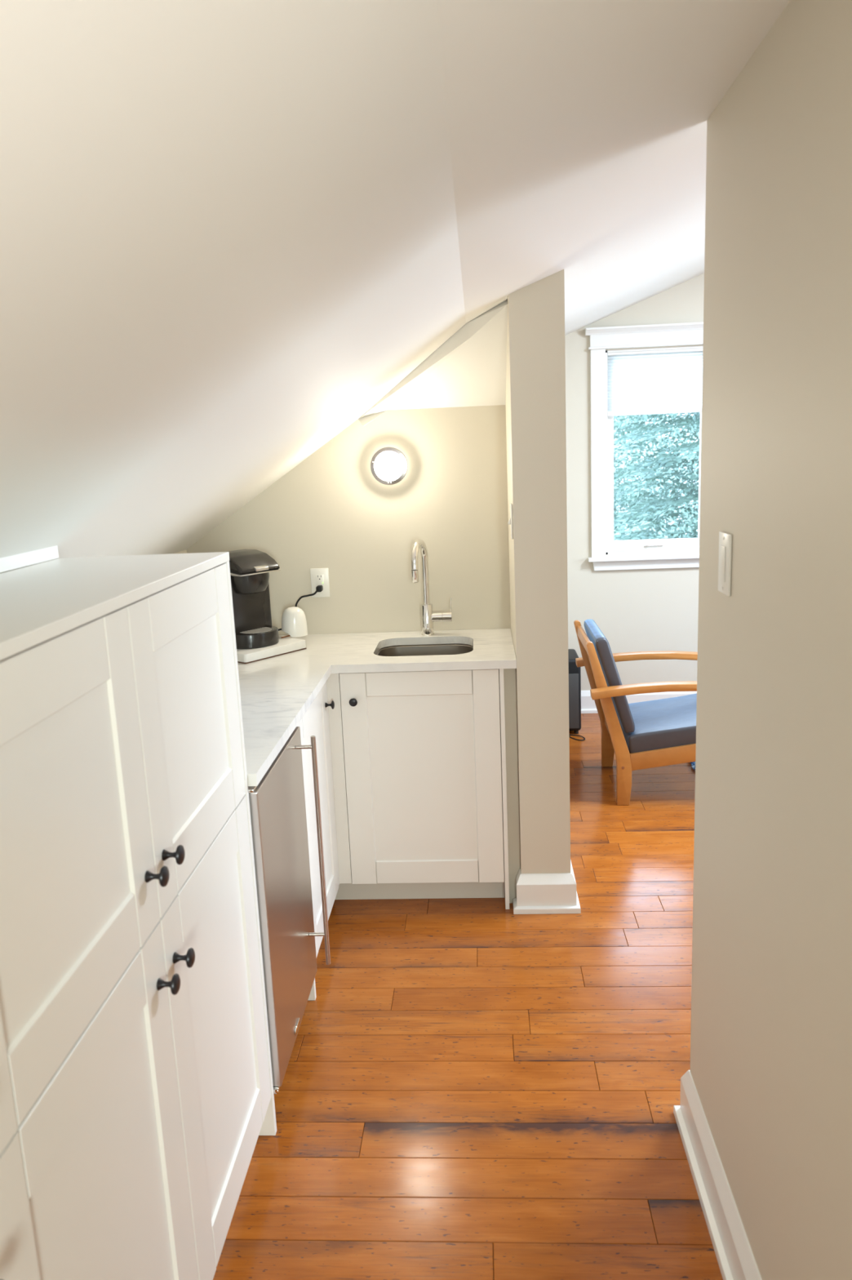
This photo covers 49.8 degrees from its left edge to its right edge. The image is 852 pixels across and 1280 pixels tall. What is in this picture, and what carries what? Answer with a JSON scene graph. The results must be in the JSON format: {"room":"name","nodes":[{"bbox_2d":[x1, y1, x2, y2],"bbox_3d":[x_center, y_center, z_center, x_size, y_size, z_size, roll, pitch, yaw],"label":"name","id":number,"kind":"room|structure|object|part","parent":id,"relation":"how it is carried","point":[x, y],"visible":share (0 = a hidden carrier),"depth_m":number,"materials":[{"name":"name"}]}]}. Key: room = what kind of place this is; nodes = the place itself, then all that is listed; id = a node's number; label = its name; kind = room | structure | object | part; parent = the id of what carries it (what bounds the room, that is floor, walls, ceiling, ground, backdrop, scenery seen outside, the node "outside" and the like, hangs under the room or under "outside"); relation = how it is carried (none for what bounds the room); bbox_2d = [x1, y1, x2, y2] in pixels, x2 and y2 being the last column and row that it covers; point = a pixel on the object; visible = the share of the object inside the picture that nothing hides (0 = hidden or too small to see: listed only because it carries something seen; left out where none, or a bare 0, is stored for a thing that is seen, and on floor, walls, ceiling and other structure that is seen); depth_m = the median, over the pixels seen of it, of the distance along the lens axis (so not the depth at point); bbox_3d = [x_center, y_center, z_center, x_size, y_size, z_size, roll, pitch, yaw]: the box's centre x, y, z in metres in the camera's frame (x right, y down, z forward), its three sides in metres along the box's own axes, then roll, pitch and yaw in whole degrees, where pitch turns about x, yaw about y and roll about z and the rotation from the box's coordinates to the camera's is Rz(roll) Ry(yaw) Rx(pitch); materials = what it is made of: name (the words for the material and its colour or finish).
{"room":"attic kitchenette","nodes":[
{"label":"attic kitchenette","id":0,"kind":"room"},
{"bbox_2d":[175,549,186,553],"bbox_3d":[-1.167,0.974,0.278,0.100,1.282,7.227,-2,11,4],"label":"wall","id":1,"kind":"structure","parent":0,"point":[185,550],"depth_m":3.59,"materials":[{"name":"beige paint"}]},
{"bbox_2d":[186,404,511,635],"bbox_3d":[-0.345,-0.009,3.725,1.370,1.775,0.100,-2,11,4],"label":"wall","id":2,"kind":"structure","parent":0,"point":[330,511],"depth_m":3.58,"materials":[{"name":"beige paint"}]},
{"bbox_2d":[310,568,330,597],"bbox_3d":[-0.418,-0.226,3.628,0.072,0.115,0.010,-2,11,4],"label":"wall outlet","id":3,"kind":"object","parent":2,"relation":"attached to","point":[319,576],"visible":0.97,"depth_m":3.63,"materials":[{"name":"white plastic"}]},
{"bbox_2d":[315,574,324,591],"bbox_3d":[-0.419,-0.225,3.626,0.033,0.066,0.002,-2,11,4],"label":"socket","id":4,"kind":"object","parent":3,"relation":"attached to","point":[319,579],"depth_m":3.62,"materials":[{"name":"white plastic"}]},
{"bbox_2d":[370,447,408,484],"bbox_3d":[-0.141,-0.660,3.487,0.142,0.142,0.082,-2,11,4],"label":"wall light","id":5,"kind":"object","parent":2,"relation":"attached to","point":[388,465],"visible":1,"depth_m":3.47,"materials":[{"name":"white glass"}]},
{"bbox_2d":[374,451,403,479],"bbox_3d":[-0.142,-0.657,3.471,0.107,0.107,0.048,-2,11,4],"label":"diffuser","id":6,"kind":"object","parent":5,"relation":"attached to","point":[388,465],"depth_m":3.46,"materials":[{"name":"white glass"}]},
{"bbox_2d":[0,0,790,573],"bbox_3d":[1.164,-0.922,0.781,4.720,2.141,9.325,-2,11,4],"label":"ceiling","id":7,"kind":"structure","parent":0,"point":[236,236],"depth_m":1.24,"materials":[{"name":"white paint"}]},
{"bbox_2d":[213,713,723,1279],"bbox_3d":[1.244,1.399,1.218,4.950,0.120,9.360,-2,11,4],"label":"floor","id":8,"kind":"structure","parent":0,"point":[471,1088],"depth_m":2.36,"materials":[{"name":"brown wood"}]},
{"bbox_2d":[0,560,276,1279],"bbox_3d":[-0.590,0.634,1.555,0.399,1.396,1.146,-2,11,4],"label":"cabinet","id":9,"kind":"object","parent":8,"relation":"on","point":[137,1095],"visible":1,"depth_m":1.37,"materials":[{"name":"white paint"}]},
{"bbox_3d":[-0.468,0.259,1.173,0.018,0.516,0.561,-2,11,4],"label":"door","id":10,"kind":"part","parent":9,"relation":"part of","materials":[{"name":"white paint"}]},
{"bbox_3d":[-0.442,0.889,1.300,0.018,0.764,0.561,-2,11,4],"label":"door","id":11,"kind":"part","parent":9,"relation":"part of","materials":[{"name":"white paint"}]},
{"bbox_2d":[0,551,229,660],"bbox_3d":[-0.651,-0.003,1.140,0.367,0.019,1.712,-2,11,4],"label":"countertop","id":12,"kind":"structure","parent":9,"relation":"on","point":[41,602],"depth_m":1.48,"materials":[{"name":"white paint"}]},
{"bbox_2d":[0,545,58,573],"bbox_3d":[-0.854,0.019,0.932,0.015,0.035,2.123,-2,11,4],"label":"trim","id":13,"kind":"structure","parent":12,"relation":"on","point":[18,561],"depth_m":1.84,"materials":[{"name":"white paint"}]},
{"bbox_3d":[-0.422,0.371,1.443,0.034,0.033,0.033,-2,11,4],"label":"knob","id":14,"kind":"part","parent":9,"relation":"part of","materials":[{"name":"black metal"}]},
{"bbox_3d":[-0.414,0.555,1.480,0.034,0.033,0.033,-2,11,4],"label":"knob","id":15,"kind":"part","parent":9,"relation":"part of","materials":[{"name":"black metal"}]},
{"bbox_3d":[-0.417,0.356,1.520,0.034,0.033,0.033,-2,11,4],"label":"knob","id":16,"kind":"part","parent":9,"relation":"part of","materials":[{"name":"black metal"}]},
{"bbox_3d":[-0.410,0.539,1.557,0.034,0.033,0.033,-2,11,4],"label":"knob","id":17,"kind":"part","parent":9,"relation":"part of","materials":[{"name":"black metal"}]},
{"bbox_3d":[-0.437,0.146,1.725,0.018,0.516,0.561,-2,11,4],"label":"door","id":18,"kind":"part","parent":9,"relation":"part of","materials":[{"name":"white paint"}]},
{"bbox_3d":[-0.410,0.777,1.852,0.018,0.764,0.561,-2,11,4],"label":"door","id":19,"kind":"part","parent":9,"relation":"part of","materials":[{"name":"white paint"}]},
{"bbox_3d":[-0.576,0.521,2.108,0.366,1.396,0.018,-2,11,4],"label":"panel","id":20,"kind":"part","parent":9,"relation":"part of","materials":[{"name":"white paint"}]},
{"bbox_2d":[248,726,330,1093],"bbox_3d":[-0.616,0.722,2.434,0.647,0.877,0.530,-2,11,4],"label":"fridge","id":21,"kind":"object","parent":8,"relation":"on","point":[277,808],"visible":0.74,"depth_m":2.34,"materials":[{"name":"silver metal"}]},
{"bbox_3d":[-0.315,0.597,2.573,0.056,0.682,0.014,-2,11,4],"label":"handle","id":22,"kind":"part","parent":21,"relation":"part of","materials":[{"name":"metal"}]},
{"bbox_2d":[297,683,338,1000],"bbox_3d":[-0.610,0.562,3.205,0.632,0.884,1.022,-2,11,4],"label":"base cabinet","id":23,"kind":"object","parent":8,"relation":"on","point":[314,722],"visible":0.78,"depth_m":2.98,"materials":[{"name":"white paint"}]},
{"bbox_3d":[-0.652,0.663,2.715,0.603,0.884,0.018,-2,11,4],"label":"panel","id":24,"kind":"part","parent":23,"relation":"part of","materials":[{"name":"white paint"}]},
{"bbox_3d":[-0.325,0.220,3.107,0.030,0.029,0.029,-2,11,4],"label":"knob","id":25,"kind":"part","parent":23,"relation":"part of","materials":[{"name":"black metal"}]},
{"bbox_2d":[237,628,516,786],"bbox_3d":[-0.343,0.151,2.868,1.268,0.029,1.640,-2,11,4],"label":"countertop","id":26,"kind":"structure","parent":23,"relation":"on","point":[277,692],"depth_m":3.10,"materials":[{"name":"stone"}]},
{"bbox_2d":[236,635,306,663],"bbox_3d":[-0.636,0.028,3.375,0.270,0.034,0.289,7,15,39],"label":"tray","id":27,"kind":"object","parent":26,"relation":"on","point":[285,645],"visible":0.5,"depth_m":3.28,"materials":[{"name":"white plastic"}]},
{"bbox_2d":[226,549,323,648],"bbox_3d":[-0.577,-0.177,3.444,0.247,0.336,0.502,8,15,42],"label":"coffee maker","id":28,"kind":"object","parent":27,"relation":"on","point":[250,569],"visible":0.66,"depth_m":3.29,"materials":[{"name":"black plastic"}]},
{"bbox_3d":[-0.670,-0.285,3.321,0.239,0.068,0.176,8,15,42],"label":"lid","id":29,"kind":"part","parent":28,"relation":"part of","materials":[{"name":"black plastic"}]},
{"bbox_3d":[-0.557,-0.111,3.560,0.296,0.147,0.053,-9,13,-30],"label":"power cord","id":30,"kind":"part","parent":28,"relation":"part of","materials":[{"name":"black plastic"}]},
{"bbox_2d":[281,606,307,637],"bbox_3d":[-0.501,-0.072,3.484,0.098,0.108,0.090,-2,11,4],"label":"mug","id":31,"kind":"object","parent":27,"relation":"on","point":[294,621],"visible":1,"depth_m":3.45,"materials":[{"name":"white ceramic"}]},
{"bbox_2d":[377,643,473,684],"bbox_3d":[-0.001,0.129,3.388,0.400,0.160,0.372,-2,11,4],"label":"sink","id":32,"kind":"object","parent":26,"relation":"in","point":[455,648],"visible":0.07,"depth_m":3.53,"materials":[{"name":"metal"}]},
{"bbox_2d":[411,538,452,635],"bbox_3d":[0.024,-0.194,3.471,0.123,0.378,0.185,0,12,11],"label":"faucet","id":33,"kind":"object","parent":26,"relation":"on","point":[428,616],"visible":1,"depth_m":3.53,"materials":[{"name":"silver metal"}]},
{"bbox_3d":[-0.021,-0.250,3.458,0.026,0.260,0.165,1,12,16],"label":"spout","id":34,"kind":"part","parent":33,"relation":"part of","materials":[{"name":"silver metal"}]},
{"bbox_3d":[0.062,-0.089,3.556,0.078,0.039,0.039,-2,11,4],"label":"handle","id":35,"kind":"part","parent":33,"relation":"part of","materials":[{"name":"silver metal"}]},
{"bbox_2d":[325,668,520,909],"bbox_3d":[-0.006,0.487,3.453,0.688,0.884,0.560,-2,11,4],"label":"base cabinet","id":36,"kind":"object","parent":8,"relation":"on","point":[424,764],"visible":0.8,"depth_m":3.21,"materials":[{"name":"white paint"}]},
{"bbox_3d":[-0.248,0.211,3.139,0.029,0.029,0.030,-2,11,4],"label":"knob","id":37,"kind":"part","parent":36,"relation":"part of","materials":[{"name":"black metal"}]},
{"bbox_3d":[0.287,0.475,3.449,0.014,0.884,0.531,-2,11,4],"label":"panel","id":38,"kind":"part","parent":36,"relation":"part of","materials":[{"name":"white paint"}]},
{"bbox_3d":[0.318,0.470,3.470,0.042,0.884,0.485,-2,11,4],"label":"scribe panel","id":39,"kind":"part","parent":36,"relation":"part of","materials":[{"name":"beige paint"}]},
{"bbox_2d":[568,648,585,740],"bbox_3d":[0.781,0.309,5.290,0.226,0.441,0.418,-2,11,4],"label":"speaker","id":40,"kind":"object","parent":8,"relation":"on","point":[575,672],"visible":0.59,"depth_m":5.19},
{"bbox_2d":[568,673,578,728],"bbox_3d":[0.771,0.348,5.200,0.185,0.320,0.012,-2,11,4],"label":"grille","id":41,"kind":"object","parent":40,"relation":"attached to","point":[573,677],"depth_m":5.19,"materials":[{"name":"grey metal"}]},
{"bbox_2d":[573,618,697,805],"bbox_3d":[1.131,0.312,4.360,0.791,0.774,0.688,-2,11,4],"label":"armchair","id":42,"kind":"object","parent":8,"relation":"on","point":[662,732],"visible":0.7,"depth_m":4.14,"materials":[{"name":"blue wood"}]},
{"bbox_3d":[0.747,0.002,4.318,0.020,0.050,0.488,-2,11,4],"label":"cross rail","id":43,"kind":"part","parent":42,"relation":"part of","materials":[{"name":"brown wood"}]},
{"bbox_3d":[0.850,0.274,4.636,0.199,0.762,0.036,-2,11,4],"label":"leg","id":44,"kind":"part","parent":42,"relation":"part of","materials":[{"name":"brown wood"}]},
{"bbox_3d":[0.822,0.379,4.123,0.199,0.762,0.036,-2,11,4],"label":"leg","id":45,"kind":"part","parent":42,"relation":"part of","materials":[{"name":"brown wood"}]},
{"bbox_2d":[583,618,635,733],"bbox_3d":[0.862,0.161,4.344,0.178,0.450,0.476,-2,11,4],"label":"cushion","id":46,"kind":"object","parent":42,"relation":"on","point":[594,634],"depth_m":4.13,"materials":[{"name":"blue fabric"}]},
{"bbox_3d":[1.149,0.093,4.634,0.778,0.064,0.062,-2,11,4],"label":"armrest","id":47,"kind":"part","parent":42,"relation":"part of","materials":[{"name":"brown wood"}]},
{"bbox_3d":[1.114,0.218,4.022,0.778,0.064,0.062,-2,11,4],"label":"armrest","id":48,"kind":"part","parent":42,"relation":"part of","materials":[{"name":"brown wood"}]},
{"bbox_2d":[619,693,697,753],"bbox_3d":[1.213,0.382,4.368,0.572,0.171,0.508,-2,11,4],"label":"seat cushion","id":49,"kind":"object","parent":42,"relation":"on","point":[668,725],"depth_m":4.16,"materials":[{"name":"blue fabric"}]},
{"bbox_3d":[1.168,0.510,4.128,0.497,0.148,0.022,-2,11,4],"label":"seat rail","id":50,"kind":"part","parent":42,"relation":"part of","materials":[{"name":"brown wood"}]},
{"bbox_2d":[689,761,695,770],"bbox_3d":[2.131,0.588,4.678,1.602,0.026,1.377,-2,11,4],"label":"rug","id":51,"kind":"object","parent":8,"relation":"on","point":[693,763],"visible":0.02,"depth_m":4.62,"materials":[{"name":"blue fabric"}]},
{"bbox_2d":[505,269,570,874],"bbox_3d":[0.453,-0.346,4.284,0.173,2.149,2.520,-2,11,4],"label":"wall partition","id":52,"kind":"structure","parent":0,"point":[535,401],"depth_m":3.03,"materials":[{"name":"beige paint"}]},
{"bbox_2d":[507,502,513,539],"bbox_3d":[0.281,-0.397,3.070,0.016,0.115,0.072,-2,11,4],"label":"light switch","id":53,"kind":"object","parent":52,"relation":"attached to","point":[510,522],"visible":1,"depth_m":3.04,"materials":[{"name":"white plastic"}]},
{"bbox_3d":[0.286,-0.398,3.070,0.006,0.115,0.072,-2,11,4],"label":"plate","id":54,"kind":"part","parent":53,"relation":"part of","materials":[{"name":"white plastic"}]},
{"bbox_2d":[512,860,581,914],"bbox_3d":[0.493,0.644,4.458,0.235,0.138,2.531,-2,11,4],"label":"baseboard","id":55,"kind":"structure","parent":52,"relation":"attached to","point":[536,893],"depth_m":3.23,"materials":[{"name":"white paint"}]},
{"bbox_2d":[564,273,704,690],"bbox_3d":[2.191,-1.257,5.339,3.216,3.373,0.140,-2,11,4],"label":"wall","id":56,"kind":"structure","parent":0,"point":[636,610],"depth_m":5.50,"materials":[{"name":"beige paint"}]},
{"bbox_2d":[581,690,697,713],"bbox_3d":[2.203,0.345,5.579,3.054,0.138,0.031,-2,11,4],"label":"baseboard","id":57,"kind":"structure","parent":56,"relation":"attached to","point":[588,704],"depth_m":5.63,"materials":[{"name":"white paint"}]},
{"bbox_2d":[585,321,703,570],"bbox_3d":[1.353,-1.115,5.386,0.834,1.384,0.193,-2,11,4],"label":"window","id":58,"kind":"structure","parent":56,"relation":"in","point":[602,339],"depth_m":5.37,"materials":[{"name":"white paint"}]},
{"bbox_3d":[1.376,-0.493,5.457,0.822,0.024,0.085,-2,11,4],"label":"sill","id":59,"kind":"part","parent":58,"relation":"part of","materials":[{"name":"white paint"}]},
{"bbox_3d":[1.355,-1.105,5.412,0.582,1.146,0.040,-2,11,4],"label":"frame","id":60,"kind":"part","parent":58,"relation":"part of","materials":[{"name":"white paint"}]},
{"bbox_2d":[607,347,702,416],"bbox_3d":[1.336,-1.484,5.290,0.578,0.354,0.028,-2,11,4],"label":"window blind","id":61,"kind":"object","parent":58,"relation":"attached to","point":[668,381],"visible":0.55,"depth_m":5.29,"materials":[{"name":"fabric"}]},
{"bbox_3d":[1.343,-1.323,5.321,0.578,0.026,0.022,-2,11,4],"label":"rail","id":62,"kind":"part","parent":61,"relation":"part of","materials":[{"name":"white paint"}]},
{"bbox_3d":[1.329,-1.649,5.256,0.578,0.016,0.028,-2,11,4],"label":"head rail","id":63,"kind":"part","parent":61,"relation":"part of","materials":[{"name":"white paint"}]},
{"bbox_2d":[689,0,851,1279],"bbox_3d":[0.567,0.349,0.535,0.120,2.263,2.970,-2,11,4],"label":"wall","id":64,"kind":"structure","parent":0,"point":[771,1068],"depth_m":1.42,"materials":[{"name":"beige paint"}]},
{"bbox_2d":[673,1070,761,1279],"bbox_3d":[0.610,1.389,0.746,0.182,0.138,3.032,-2,11,4],"label":"baseboard","id":65,"kind":"structure","parent":64,"relation":"attached to","point":[735,1259],"depth_m":1.91,"materials":[{"name":"white paint"}]},
{"bbox_2d":[718,531,732,595],"bbox_3d":[0.562,-0.144,1.730,0.008,0.115,0.072,-2,11,4],"label":"light switch","id":66,"kind":"object","parent":64,"relation":"attached to","point":[725,539],"visible":1,"depth_m":1.72,"materials":[{"name":"white plastic"}]},
{"label":"outside","id":67,"kind":"structure","parent":0,"visible":0},
{"bbox_3d":[4.093,-0.541,25.829,55.000,0.300,38.800,-2,11,4],"label":"ground","id":68,"kind":"structure","parent":67,"visible":0},
{"bbox_2d":[613,412,700,540],"bbox_3d":[3.421,-2.538,9.838,6.026,10.000,5.807,-9,13,-30],"label":"spruce tree","id":69,"kind":"object","parent":68,"relation":"on","point":[663,531],"visible":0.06,"depth_m":9.54,"materials":[{"name":"green plant"}]}
]}

